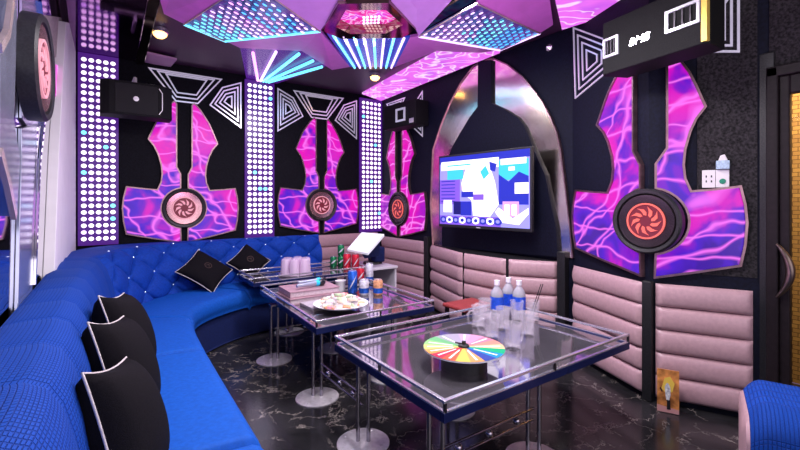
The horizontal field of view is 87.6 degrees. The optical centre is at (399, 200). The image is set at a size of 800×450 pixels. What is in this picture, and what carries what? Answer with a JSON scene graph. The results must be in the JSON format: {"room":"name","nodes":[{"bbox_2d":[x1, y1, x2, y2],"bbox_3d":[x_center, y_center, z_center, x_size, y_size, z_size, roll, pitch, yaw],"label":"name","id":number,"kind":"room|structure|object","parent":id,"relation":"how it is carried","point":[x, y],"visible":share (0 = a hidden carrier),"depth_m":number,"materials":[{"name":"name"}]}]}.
{"room":"karaoke room","nodes":[
{"label":"karaoke room","id":0,"kind":"room"},
{"bbox_2d":[0,0,58,326],"bbox_3d":[-1.258,-0.100,1.196,0.100,2.600,6.100,0,0,-35],"label":"wall","id":1,"kind":"structure","parent":0,"point":[7,226],"depth_m":1.60,"materials":[{"name":"mirror"}]},
{"bbox_2d":[13,124,36,311],"bbox_3d":[-1.595,0.055,1.781,0.014,0.844,0.500,0,0,-35],"label":"pilaster","id":2,"kind":"object","parent":1,"relation":"attached to","point":[26,135],"visible":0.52,"depth_m":1.72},
{"bbox_2d":[0,0,55,284],"bbox_3d":[-1.575,-0.314,1.823,0.096,1.400,1.399,0,0,-35],"label":"wall light","id":3,"kind":"object","parent":1,"relation":"attached to","point":[26,41],"visible":1,"depth_m":1.54,"materials":[{"name":"mirror"}]},
{"bbox_2d":[44,15,61,56],"bbox_3d":[-2.292,-1.107,2.778,0.010,0.723,1.379,0,0,-35],"label":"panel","id":4,"kind":"object","parent":1,"relation":"attached to","point":[53,21],"visible":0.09,"depth_m":2.65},
{"bbox_2d":[55,65,57,96],"bbox_3d":[-2.348,-0.849,2.868,0.020,0.407,0.699,0,0,-35],"label":"lamp","id":5,"kind":"object","parent":1,"relation":"attached to","point":[56,66],"visible":0.11,"depth_m":2.66,"materials":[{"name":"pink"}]},
{"bbox_2d":[43,21,75,276],"bbox_3d":[-2.432,-0.533,3.015,0.050,2.012,1.854,0,0,-35],"label":"pilaster","id":6,"kind":"object","parent":1,"relation":"attached to","point":[60,215],"visible":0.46,"depth_m":2.73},
{"bbox_2d":[76,52,380,300],"bbox_3d":[-1.563,-0.100,4.699,3.600,2.600,0.100,0,0,-35],"label":"wall","id":7,"kind":"structure","parent":0,"point":[139,164],"depth_m":4.44,"materials":[{"name":"paint"}]},
{"bbox_2d":[78,52,118,245],"bbox_3d":[-2.743,-0.463,3.796,0.300,1.725,0.034,0,0,-35],"label":"led light panel","id":8,"kind":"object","parent":7,"relation":"attached to","point":[98,136],"depth_m":3.78,"materials":[{"name":"purple"}]},
{"bbox_2d":[100,77,171,122],"bbox_3d":[-2.354,-0.913,3.726,0.534,0.370,0.411,0,0,-35],"label":"wall speaker","id":9,"kind":"object","parent":7,"relation":"attached to","point":[133,100],"visible":1,"depth_m":3.56,"materials":[{"name":"black plastic"}]},
{"bbox_2d":[115,82,157,115],"bbox_3d":[-2.246,-0.871,3.561,0.310,0.246,0.008,0,0,-37],"label":"grille","id":10,"kind":"object","parent":9,"relation":"attached to","point":[131,98],"depth_m":3.56,"materials":[{"name":"black"}]},
{"bbox_2d":[136,0,159,64],"bbox_3d":[-0.892,-1.330,1.694,0.070,0.050,5.600,0,0,-35],"label":"trim","id":11,"kind":"structure","parent":7,"relation":"attached to","point":[151,9],"depth_m":3.17,"materials":[{"name":"brown metal"}]},
{"bbox_2d":[122,100,238,241],"bbox_3d":[-2.164,-0.289,4.186,1.047,1.419,0.055,0,0,-35],"label":"wall light","id":12,"kind":"object","parent":7,"relation":"attached to","point":[160,213],"visible":1,"depth_m":4.15,"materials":[{"name":"purple"}]},
{"bbox_2d":[148,67,221,103],"bbox_3d":[-2.159,-1.142,4.219,0.662,0.300,0.008,0,0,-35],"label":"decoration","id":13,"kind":"object","parent":7,"relation":"attached to","point":[175,73],"depth_m":4.21,"materials":[{"name":"silver metal"}]},
{"bbox_2d":[210,82,240,127],"bbox_3d":[-1.852,-1.039,4.432,0.301,0.487,0.008,0,0,-35],"label":"decoration","id":14,"kind":"object","parent":7,"relation":"attached to","point":[234,92],"depth_m":4.46,"materials":[{"name":"silver metal"}]},
{"bbox_2d":[244,79,273,237],"bbox_3d":[-1.555,-0.463,4.623,0.318,1.725,0.034,0,0,-35],"label":"led light panel","id":15,"kind":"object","parent":7,"relation":"attached to","point":[258,96],"depth_m":4.60,"materials":[{"name":"purple"}]},
{"bbox_2d":[277,88,356,138],"bbox_3d":[-0.974,-1.040,5.043,1.028,0.504,0.008,0,0,-35],"label":"decoration","id":16,"kind":"object","parent":7,"relation":"attached to","point":[315,95],"visible":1,"depth_m":4.98,"materials":[{"name":"silver metal"}]},
{"bbox_2d":[276,117,358,232],"bbox_3d":[-0.960,-0.305,5.024,1.053,1.391,0.055,0,0,-35],"label":"wall light","id":17,"kind":"object","parent":7,"relation":"attached to","point":[303,209],"visible":1,"depth_m":4.99,"materials":[{"name":"purple plastic"}]},
{"bbox_2d":[319,232,377,278],"bbox_3d":[-0.674,0.790,5.234,0.930,0.758,0.052,0,0,-35],"label":"wall panel","id":18,"kind":"object","parent":7,"relation":"attached to","point":[327,242],"visible":0.26,"depth_m":5.13,"materials":[{"name":"pink leather"}]},
{"bbox_2d":[359,97,381,231],"bbox_3d":[-0.380,-0.463,5.440,0.334,1.725,0.034,0,0,-35],"label":"light panel","id":19,"kind":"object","parent":7,"relation":"attached to","point":[370,110],"depth_m":5.42,"materials":[{"name":"purple"}]},
{"bbox_2d":[148,0,564,94],"bbox_3d":[0.179,-1.400,2.195,3.600,0.060,6.100,0,0,-35],"label":"ceiling","id":20,"kind":"structure","parent":0,"point":[193,48],"depth_m":3.95,"materials":[{"name":"purple paint"}]},
{"bbox_2d":[55,0,146,60],"bbox_3d":[-1.212,-1.345,1.655,0.500,0.030,5.300,0,0,-35],"label":"mirror","id":21,"kind":"object","parent":20,"relation":"attached to","point":[110,28],"visible":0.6,"depth_m":3.14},
{"bbox_2d":[152,26,168,38],"bbox_3d":[-1.900,-1.327,3.301,0.124,0.077,0.124,0,0,-35],"label":"recessed light","id":22,"kind":"object","parent":20,"relation":"in","point":[160,32],"visible":0.9,"depth_m":3.27,"materials":[{"name":"white glass"}]},
{"bbox_2d":[145,52,176,66],"bbox_3d":[-2.306,-1.340,3.946,0.306,0.020,0.327,0,0,45],"label":"ceiling vent","id":23,"kind":"object","parent":20,"relation":"in","point":[152,58],"visible":0.66,"depth_m":3.92,"materials":[{"name":"purple"}]},
{"bbox_2d":[240,48,325,82],"bbox_3d":[-1.243,-1.324,4.143,0.834,0.052,1.158,0,0,-35],"label":"light panel","id":24,"kind":"object","parent":20,"relation":"attached to","point":[261,65],"visible":0.97,"depth_m":4.05,"materials":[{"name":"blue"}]},
{"bbox_2d":[160,0,552,69],"bbox_3d":[-0.302,-1.260,3.127,2.535,0.179,2.260,0,0,-35],"label":"ceiling canopy","id":25,"kind":"object","parent":20,"relation":"attached to","point":[534,15],"visible":0.98,"depth_m":2.86,"materials":[{"name":"paint"}]},
{"bbox_2d":[184,0,319,42],"bbox_3d":[-1.119,-1.242,2.836,1.078,0.146,0.678,0,0,30],"label":"light panel","id":26,"kind":"object","parent":25,"relation":"attached to","point":[228,20],"visible":1,"depth_m":2.86,"materials":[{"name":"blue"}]},
{"bbox_2d":[327,33,409,68],"bbox_3d":[-0.284,-1.254,3.563,0.596,0.163,1.128,0,0,-6],"label":"light panel","id":27,"kind":"object","parent":25,"relation":"attached to","point":[374,52],"visible":0.88,"depth_m":3.43,"materials":[{"name":"blue"}]},
{"bbox_2d":[322,0,415,38],"bbox_3d":[-0.200,-1.214,2.779,0.612,0.078,0.654,0,0,-35],"label":"chandelier","id":28,"kind":"object","parent":25,"relation":"attached to","point":[359,19],"visible":1,"depth_m":2.83,"materials":[{"name":"pink glass"}]},
{"bbox_2d":[418,5,539,50],"bbox_3d":[0.666,-1.252,3.091,1.058,0.166,0.564,0,0,-42],"label":"light panel","id":29,"kind":"object","parent":25,"relation":"on","point":[477,26],"visible":1,"depth_m":3.04,"materials":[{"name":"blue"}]},
{"bbox_2d":[369,72,380,80],"bbox_3d":[-0.268,-1.327,4.466,0.124,0.077,0.124,0,0,-35],"label":"recessed light","id":30,"kind":"object","parent":20,"relation":"in","point":[374,76],"visible":1,"depth_m":4.43,"materials":[{"name":"white glass"}]},
{"bbox_2d":[362,51,499,100],"bbox_3d":[0.118,-1.335,4.499,0.483,0.020,2.128,0,0,-33],"label":"ceiling panel","id":31,"kind":"object","parent":20,"relation":"attached to","point":[437,64],"visible":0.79,"depth_m":4.27,"materials":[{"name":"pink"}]},
{"bbox_2d":[555,0,618,29],"bbox_3d":[1.361,-1.335,2.773,0.587,0.020,0.734,0,0,26],"label":"ceiling panel","id":32,"kind":"object","parent":20,"relation":"attached to","point":[571,13],"visible":0.6,"depth_m":2.88,"materials":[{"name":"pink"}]},
{"bbox_2d":[206,310,738,449],"bbox_3d":[0.343,1.230,2.309,4.200,0.060,6.400,0,0,-35],"label":"floor","id":33,"kind":"structure","parent":0,"point":[585,408],"depth_m":2.37,"materials":[{"name":"black stone"}]},
{"bbox_2d":[0,234,338,449],"bbox_3d":[-0.404,0.789,2.012,2.254,0.822,5.590,0,0,-35],"label":"sectional sofa","id":34,"kind":"object","parent":33,"relation":"on","point":[43,356],"visible":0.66,"depth_m":1.86,"materials":[{"name":"blue fabric"}]},
{"bbox_2d":[81,315,160,390],"bbox_3d":[-1.006,0.615,1.517,0.232,0.448,0.456,0,0,-16],"label":"throw pillow","id":35,"kind":"object","parent":34,"relation":"on","point":[106,345],"visible":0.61,"depth_m":1.41,"materials":[{"name":"grey fabric"}]},
{"bbox_2d":[75,356,169,449],"bbox_3d":[-0.776,0.635,1.178,0.219,0.423,0.428,0,0,-15],"label":"throw pillow","id":36,"kind":"object","parent":34,"relation":"on","point":[122,406],"visible":0.91,"depth_m":1.07,"materials":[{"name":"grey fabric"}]},
{"bbox_2d":[92,292,156,353],"bbox_3d":[-1.235,0.610,1.881,0.238,0.450,0.451,0,0,-15],"label":"throw pillow","id":37,"kind":"object","parent":34,"relation":"on","point":[105,310],"visible":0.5,"depth_m":1.78,"materials":[{"name":"grey fabric"}]},
{"bbox_2d":[150,318,205,356],"bbox_3d":[-1.508,0.877,2.508,0.567,0.185,0.930,0,0,-35],"label":"seat cushion","id":38,"kind":"object","parent":34,"relation":"on","point":[173,335],"depth_m":2.44,"materials":[{"name":"blue fabric"}]},
{"bbox_2d":[142,288,250,328],"bbox_3d":[-1.727,0.877,3.295,0.712,0.185,1.094,0,0,6],"label":"seat cushion","id":39,"kind":"object","parent":34,"relation":"on","point":[203,307],"depth_m":3.36,"materials":[{"name":"blue fabric"}]},
{"bbox_2d":[175,250,232,291],"bbox_3d":[-1.743,0.625,3.733,0.295,0.353,0.422,0,0,7],"label":"throw pillow","id":40,"kind":"object","parent":34,"relation":"on","point":[202,269],"visible":0.99,"depth_m":3.65,"materials":[{"name":"grey fabric"}]},
{"bbox_2d":[157,350,260,449],"bbox_3d":[-0.969,0.877,1.694,0.535,0.185,1.038,0,0,-35],"label":"seat cushion","id":41,"kind":"object","parent":34,"relation":"on","point":[202,414],"depth_m":1.60,"materials":[{"name":"blue fabric"}]},
{"bbox_2d":[233,444,262,449],"bbox_3d":[-0.397,0.877,0.865,0.528,0.185,0.968,0,0,-35],"label":"seat cushion","id":42,"kind":"object","parent":34,"relation":"on","point":[247,447],"depth_m":1.34,"materials":[{"name":"blue fabric"}]},
{"bbox_2d":[226,244,270,272],"bbox_3d":[-1.493,0.600,4.126,0.216,0.356,0.376,0,0,26],"label":"throw pillow","id":43,"kind":"object","parent":34,"relation":"on","point":[247,257],"visible":0.8,"depth_m":4.08,"materials":[{"name":"grey fabric"}]},
{"bbox_2d":[217,278,337,308],"bbox_3d":[-1.270,0.877,4.102,1.278,0.185,0.596,0,0,-35],"label":"seat cushion","id":44,"kind":"object","parent":34,"relation":"on","point":[237,286],"depth_m":3.78,"materials":[{"name":"blue fabric"}]},
{"bbox_2d":[239,261,365,335],"bbox_3d":[-0.920,0.927,4.056,1.124,0.546,0.531,0,0,-35],"label":"glass table","id":45,"kind":"object","parent":33,"relation":"on","point":[256,279],"visible":0.52,"depth_m":3.90,"materials":[{"name":"clear glass"}]},
{"bbox_2d":[279,271,312,277],"bbox_3d":[-0.988,0.695,3.962,0.320,0.015,0.320,0,0,-35],"label":"round tray","id":46,"kind":"object","parent":45,"relation":"on","point":[286,272],"visible":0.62,"depth_m":3.96,"materials":[{"name":"metal"}]},
{"bbox_2d":[330,256,336,266],"bbox_3d":[-0.714,0.648,4.476,0.072,0.110,0.072,0,0,-35],"label":"drink can","id":47,"kind":"object","parent":45,"relation":"on","point":[333,259],"visible":1,"depth_m":4.45,"materials":[{"name":"green metal"}]},
{"bbox_2d":[338,256,342,265],"bbox_3d":[-0.638,0.648,4.510,0.072,0.110,0.072,0,0,-35],"label":"drink can","id":48,"kind":"object","parent":45,"relation":"on","point":[340,258],"visible":0.7,"depth_m":4.48,"materials":[{"name":"green metal"}]},
{"bbox_2d":[338,244,343,255],"bbox_3d":[-0.638,0.532,4.510,0.072,0.120,0.072,0,0,-35],"label":"drink can","id":49,"kind":"object","parent":48,"relation":"on","point":[340,246],"visible":0.97,"depth_m":4.48,"materials":[{"name":"green metal"}]},
{"bbox_2d":[343,253,350,267],"bbox_3d":[-0.548,0.623,4.311,0.080,0.160,0.080,0,0,-35],"label":"drink can","id":50,"kind":"object","parent":45,"relation":"on","point":[346,256],"visible":0.8,"depth_m":4.28,"materials":[{"name":"red metal"}]},
{"bbox_2d":[352,254,358,269],"bbox_3d":[-0.457,0.623,4.279,0.076,0.160,0.076,0,0,-35],"label":"drink can","id":51,"kind":"object","parent":45,"relation":"on","point":[355,257],"visible":0.91,"depth_m":4.25,"materials":[{"name":"red metal"}]},
{"bbox_2d":[256,275,433,407],"bbox_3d":[-0.495,0.950,3.178,1.036,0.501,1.283,0,0,-35],"label":"glass table","id":52,"kind":"object","parent":33,"relation":"on","point":[391,305],"visible":0.73,"depth_m":2.82,"materials":[{"name":"clear glass"}]},
{"bbox_2d":[276,292,340,304],"bbox_3d":[-0.704,0.725,3.201,0.406,0.045,0.298,0,0,-35],"label":"book","id":53,"kind":"object","parent":52,"relation":"on","point":[295,301],"visible":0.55,"depth_m":3.06,"materials":[{"name":"pink paper"}]},
{"bbox_2d":[278,281,339,298],"bbox_3d":[-0.701,0.679,3.215,0.398,0.045,0.292,0,0,-35],"label":"book","id":54,"kind":"object","parent":53,"relation":"on","point":[290,291],"visible":0.91,"depth_m":3.13,"materials":[{"name":"pink paper"}]},
{"bbox_2d":[296,279,325,287],"bbox_3d":[-0.673,0.628,3.162,0.246,0.052,0.051,0,0,-43],"label":"microphone","id":55,"kind":"object","parent":54,"relation":"on","point":[320,282],"visible":1,"depth_m":3.16,"materials":[{"name":"silver metal"}]},
{"bbox_2d":[297,276,325,283],"bbox_3d":[-0.689,0.628,3.273,0.246,0.052,0.051,0,0,-41],"label":"microphone","id":56,"kind":"object","parent":54,"relation":"on","point":[322,277],"visible":0.59,"depth_m":3.25,"materials":[{"name":"silver metal"}]},
{"bbox_2d":[300,299,322,311],"bbox_3d":[-0.508,0.736,3.008,0.360,0.023,0.220,0,0,-38],"label":"book","id":57,"kind":"object","parent":52,"relation":"on","point":[308,305],"visible":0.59,"depth_m":2.90,"materials":[{"name":"white paper"}]},
{"bbox_2d":[335,279,345,291],"bbox_3d":[-0.494,0.704,3.466,0.091,0.088,0.091,0,0,-35],"label":"paper cup","id":58,"kind":"object","parent":52,"relation":"on","point":[341,282],"visible":0.83,"depth_m":3.43,"materials":[{"name":"white paper"}]},
{"bbox_2d":[313,296,367,310],"bbox_3d":[-0.404,0.710,2.854,0.374,0.029,0.374,0,0,-35],"label":"fruit plate","id":59,"kind":"object","parent":52,"relation":"on","point":[317,304],"visible":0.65,"depth_m":2.86,"materials":[{"name":"white ceramic"}]},
{"bbox_2d":[332,280,359,287],"bbox_3d":[-0.445,0.730,3.686,0.262,0.039,0.180,0,0,-35],"label":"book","id":60,"kind":"object","parent":52,"relation":"on","point":[333,282],"visible":0.18,"depth_m":3.64,"materials":[{"name":"white paper"}]},
{"bbox_2d":[348,270,356,293],"bbox_3d":[-0.386,0.655,3.390,0.078,0.185,0.078,0,0,-35],"label":"drink can","id":61,"kind":"object","parent":52,"relation":"on","point":[352,274],"visible":1,"depth_m":3.36,"materials":[{"name":"blue metal"}]},
{"bbox_2d":[357,267,363,279],"bbox_3d":[-0.360,0.678,3.804,0.072,0.140,0.072,0,0,-35],"label":"drink can","id":62,"kind":"object","parent":52,"relation":"on","point":[360,270],"visible":0.71,"depth_m":3.77,"materials":[{"name":"red metal"}]},
{"bbox_2d":[359,279,368,295],"bbox_3d":[-0.286,0.685,3.318,0.078,0.125,0.078,0,0,-35],"label":"bottle","id":63,"kind":"object","parent":52,"relation":"on","point":[363,283],"visible":1,"depth_m":3.29,"materials":[{"name":"white"}]},
{"bbox_2d":[366,263,372,283],"bbox_3d":[-0.278,0.658,3.804,0.072,0.180,0.072,0,0,-35],"label":"drink can","id":64,"kind":"object","parent":52,"relation":"on","point":[369,266],"visible":0.87,"depth_m":3.77,"materials":[{"name":"white metal"}]},
{"bbox_2d":[373,279,382,295],"bbox_3d":[-0.175,0.685,3.318,0.078,0.125,0.078,0,0,-35],"label":"bottle","id":65,"kind":"object","parent":52,"relation":"on","point":[377,283],"visible":1,"depth_m":3.29,"materials":[{"name":"orange"}]},
{"bbox_2d":[347,261,397,291],"bbox_3d":[-0.318,0.950,4.626,0.360,0.500,0.520,0,0,-35],"label":"desk","id":66,"kind":"object","parent":33,"relation":"on","point":[387,272],"visible":0.19,"depth_m":4.59,"materials":[{"name":"laminate"}]},
{"bbox_2d":[347,232,384,264],"bbox_3d":[-0.318,0.521,4.515,0.321,0.355,0.591,0,0,21],"label":"tablet stand","id":67,"kind":"object","parent":66,"relation":"on","point":[366,244],"visible":0.94,"depth_m":4.44,"materials":[{"name":"white plastic"}]},
{"bbox_2d":[442,298,489,318],"bbox_3d":[0.560,1.020,3.434,0.340,0.360,0.260,0,0,-35],"label":"stool","id":68,"kind":"object","parent":33,"relation":"on","point":[469,302],"visible":0.47,"depth_m":3.42,"materials":[{"name":"leather"}]},
{"bbox_2d":[320,304,629,449],"bbox_3d":[0.320,0.950,2.297,1.348,0.501,1.193,0,0,-35],"label":"glass table","id":69,"kind":"object","parent":33,"relation":"on","point":[539,351],"visible":0.9,"depth_m":2.00,"materials":[{"name":"clear glass"}]},
{"bbox_2d":[424,334,504,375],"bbox_3d":[0.289,0.690,1.888,0.364,0.116,0.364,0,0,-35],"label":"wheel","id":70,"kind":"object","parent":69,"relation":"on","point":[459,354],"visible":1,"depth_m":1.83,"materials":[{"name":"multicoloured plastic"}]},
{"bbox_2d":[490,280,503,320],"bbox_3d":[0.615,0.625,2.643,0.084,0.247,0.082,0,0,-35],"label":"water bottle","id":71,"kind":"object","parent":69,"relation":"on","point":[496,297],"visible":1,"depth_m":2.61,"materials":[{"name":"plastic"}]},
{"bbox_2d":[502,277,513,316],"bbox_3d":[0.712,0.625,2.736,0.084,0.247,0.082,0,0,-35],"label":"water bottle","id":72,"kind":"object","parent":69,"relation":"on","point":[508,289],"visible":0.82,"depth_m":2.70,"materials":[{"name":"plastic"}]},
{"bbox_2d":[512,280,525,320],"bbox_3d":[0.754,0.625,2.643,0.084,0.247,0.082,0,0,-35],"label":"water bottle","id":73,"kind":"object","parent":69,"relation":"on","point":[518,297],"visible":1,"depth_m":2.61,"materials":[{"name":"plastic"}]},
{"bbox_3d":[0.829,0.682,2.596,0.087,0.132,0.126,0,0,21],"label":"beer mug","id":74,"kind":"object","parent":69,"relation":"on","visible":0},
{"bbox_2d":[530,284,540,315],"bbox_3d":[0.836,0.616,2.575,0.074,0.207,0.005,0,0,1],"label":"stick","id":75,"kind":"object","parent":74,"relation":"in","point":[540,284],"visible":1,"depth_m":2.57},
{"bbox_2d":[532,284,542,316],"bbox_3d":[0.852,0.616,2.581,0.071,0.207,0.005,0,0,3],"label":"stick","id":76,"kind":"object","parent":74,"relation":"in","point":[542,284],"visible":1,"depth_m":2.58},
{"bbox_2d":[657,368,678,414],"bbox_3d":[1.515,1.075,2.358,0.105,0.241,0.008,0,0,28],"label":"poster","id":77,"kind":"object","parent":33,"relation":"on","point":[667,380],"visible":1,"depth_m":2.35,"materials":[{"name":"orange paper"}]},
{"bbox_2d":[739,380,799,449],"bbox_3d":[1.546,0.950,1.388,0.630,0.500,0.400,0,0,36],"label":"sofa","id":78,"kind":"object","parent":33,"relation":"on","point":[769,412],"visible":1,"depth_m":1.43,"materials":[{"name":"blue fabric"}]},
{"bbox_2d":[432,244,556,313],"bbox_3d":[0.720,0.840,3.935,0.235,0.720,1.600,0,0,-35],"label":"wall","id":79,"kind":"structure","parent":0,"point":[507,257],"depth_m":3.74,"materials":[{"name":"pink leather"}]},
{"bbox_2d":[430,245,556,320],"bbox_3d":[0.707,0.828,3.920,0.281,0.683,1.595,0,0,-35],"label":"wall panel","id":80,"kind":"object","parent":79,"relation":"attached to","point":[445,288],"visible":0.64,"depth_m":3.67,"materials":[{"name":"pink leather"}]},
{"bbox_2d":[381,0,768,416],"bbox_3d":[1.424,-0.080,2.970,0.390,2.560,6.150,0,0,-35],"label":"wall","id":81,"kind":"structure","parent":0,"point":[587,158],"depth_m":3.06,"materials":[{"name":"black paint"}]},
{"bbox_2d":[386,97,405,105],"bbox_3d":[-0.051,-1.242,5.251,0.008,0.047,0.425,0,0,-35],"label":"decoration","id":82,"kind":"object","parent":81,"relation":"attached to","point":[403,101],"depth_m":5.22,"materials":[{"name":"silver metal"}]},
{"bbox_2d":[381,236,423,300],"bbox_3d":[0.023,0.815,5.120,0.052,0.708,0.940,0,0,-35],"label":"wall panel","id":83,"kind":"object","parent":81,"relation":"attached to","point":[413,276],"visible":0.64,"depth_m":4.99,"materials":[{"name":"pink leather"}]},
{"bbox_2d":[380,130,427,236],"bbox_3d":[0.008,-0.255,5.124,0.055,1.393,1.018,0,0,-35],"label":"wall light","id":84,"kind":"object","parent":81,"relation":"attached to","point":[404,209],"visible":0.98,"depth_m":5.08,"materials":[{"name":"purple"}]},
{"bbox_2d":[384,98,427,131],"bbox_3d":[0.079,-0.990,4.868,0.286,0.280,0.576,0,0,-35],"label":"wall speaker","id":85,"kind":"object","parent":81,"relation":"attached to","point":[413,113],"visible":1,"depth_m":4.71,"materials":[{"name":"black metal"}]},
{"bbox_2d":[414,127,422,136],"bbox_3d":[0.218,-0.799,4.863,0.008,0.114,0.154,0,0,-35],"label":"decoration","id":86,"kind":"object","parent":81,"relation":"attached to","point":[420,127],"depth_m":4.83,"materials":[{"name":"silver metal"}]},
{"bbox_2d":[424,236,430,303],"bbox_3d":[0.310,0.800,4.686,0.060,0.800,0.070,0,0,-35],"label":"trim","id":87,"kind":"structure","parent":81,"relation":"attached to","point":[427,240],"depth_m":4.66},
{"bbox_2d":[430,57,573,257],"bbox_3d":[0.835,-0.430,3.939,0.048,1.858,1.757,0,0,-35],"label":"arch","id":88,"kind":"object","parent":81,"relation":"attached to","point":[494,106],"visible":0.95,"depth_m":3.75,"materials":[{"name":"metal"}]},
{"bbox_2d":[439,146,533,232],"bbox_3d":[0.810,-0.094,3.801,0.256,0.692,1.035,0,0,-41],"label":"television","id":89,"kind":"object","parent":88,"relation":"attached to","point":[494,189],"visible":1,"depth_m":3.64,"materials":[{"name":"glass"}]},
{"bbox_2d":[546,43,552,50],"bbox_3d":[1.210,-1.259,3.409,0.040,0.060,0.060,0,0,-35],"label":"sensor","id":90,"kind":"object","parent":81,"relation":"attached to","point":[549,46],"visible":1,"depth_m":3.40,"materials":[{"name":"white plastic"}]},
{"bbox_2d":[557,251,568,324],"bbox_3d":[1.284,0.800,3.286,0.060,0.800,0.070,0,0,-35],"label":"trim","id":91,"kind":"structure","parent":81,"relation":"attached to","point":[562,257],"depth_m":3.26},
{"bbox_2d":[573,27,602,98],"bbox_3d":[1.389,-1.068,3.028,0.008,0.564,0.428,0,0,-12],"label":"decoration","id":92,"kind":"object","parent":81,"relation":"attached to","point":[578,35],"visible":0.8,"depth_m":3.11,"materials":[{"name":"silver metal"}]},
{"bbox_2d":[572,265,641,391],"bbox_3d":[1.407,0.833,2.875,0.052,0.673,0.698,0,0,-12],"label":"wall panel","id":93,"kind":"object","parent":81,"relation":"attached to","point":[630,371],"visible":0.73,"depth_m":2.76,"materials":[{"name":"pink leather"}]},
{"bbox_2d":[642,280,654,401],"bbox_3d":[1.497,0.840,2.515,0.050,0.720,0.055,0,0,-35],"label":"trim","id":94,"kind":"structure","parent":81,"relation":"attached to","point":[648,287],"depth_m":2.50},
{"bbox_2d":[571,62,748,278],"bbox_3d":[1.500,-0.236,2.676,0.307,1.397,1.109,0,0,-31],"label":"wall panel","id":95,"kind":"object","parent":81,"relation":"attached to","point":[629,221],"visible":0.97,"depth_m":2.45,"materials":[{"name":"purple plastic"}]},
{"bbox_2d":[603,0,724,77],"bbox_3d":[1.429,-0.910,2.307,0.331,0.310,0.591,0,0,-35],"label":"wall speaker","id":96,"kind":"object","parent":81,"relation":"attached to","point":[658,34],"visible":1,"depth_m":2.20,"materials":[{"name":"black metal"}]},
{"bbox_2d":[656,283,752,411],"bbox_3d":[1.723,0.830,2.378,0.454,0.678,0.052,0,0,28],"label":"wall panel","id":97,"kind":"object","parent":81,"relation":"attached to","point":[715,323],"visible":0.92,"depth_m":2.35,"materials":[{"name":"pink leather"}]},
{"bbox_2d":[715,0,739,52],"bbox_3d":[1.792,-1.060,2.353,0.197,0.479,0.014,0,0,28],"label":"decoration","id":98,"kind":"object","parent":81,"relation":"attached to","point":[726,1],"visible":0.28,"depth_m":2.32,"materials":[{"name":"silver metal"}]},
{"bbox_2d":[760,51,774,380],"bbox_3d":[1.992,0.200,2.268,0.050,2.000,0.080,0,0,-35],"label":"trim","id":99,"kind":"structure","parent":81,"relation":"attached to","point":[767,60],"depth_m":2.26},
{"bbox_2d":[766,61,799,386],"bbox_3d":[2.231,0.239,1.897,0.130,1.902,0.862,0,0,-35],"label":"door","id":100,"kind":"structure","parent":81,"relation":"in","point":[782,81],"depth_m":2.19,"materials":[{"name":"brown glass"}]},
{"bbox_2d":[697,0,799,277],"bbox_3d":[2.140,-0.455,2.011,0.119,1.750,1.156,0,0,-42],"label":"wall","id":101,"kind":"structure","parent":0,"point":[727,82],"depth_m":2.30,"materials":[{"name":"black paint"}]},
{"bbox_2d":[702,170,728,187],"bbox_3d":[1.778,-0.125,2.350,0.123,0.100,0.020,0,0,28],"label":"wall socket","id":102,"kind":"object","parent":101,"relation":"attached to","point":[710,178],"visible":1,"depth_m":2.35,"materials":[{"name":"white plastic"}]},
{"bbox_2d":[716,154,729,168],"bbox_3d":[1.802,-0.219,2.329,0.058,0.081,0.032,0,0,28],"label":"remote holder","id":103,"kind":"object","parent":101,"relation":"attached to","point":[723,162],"visible":1,"depth_m":2.32,"materials":[{"name":"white plastic"}]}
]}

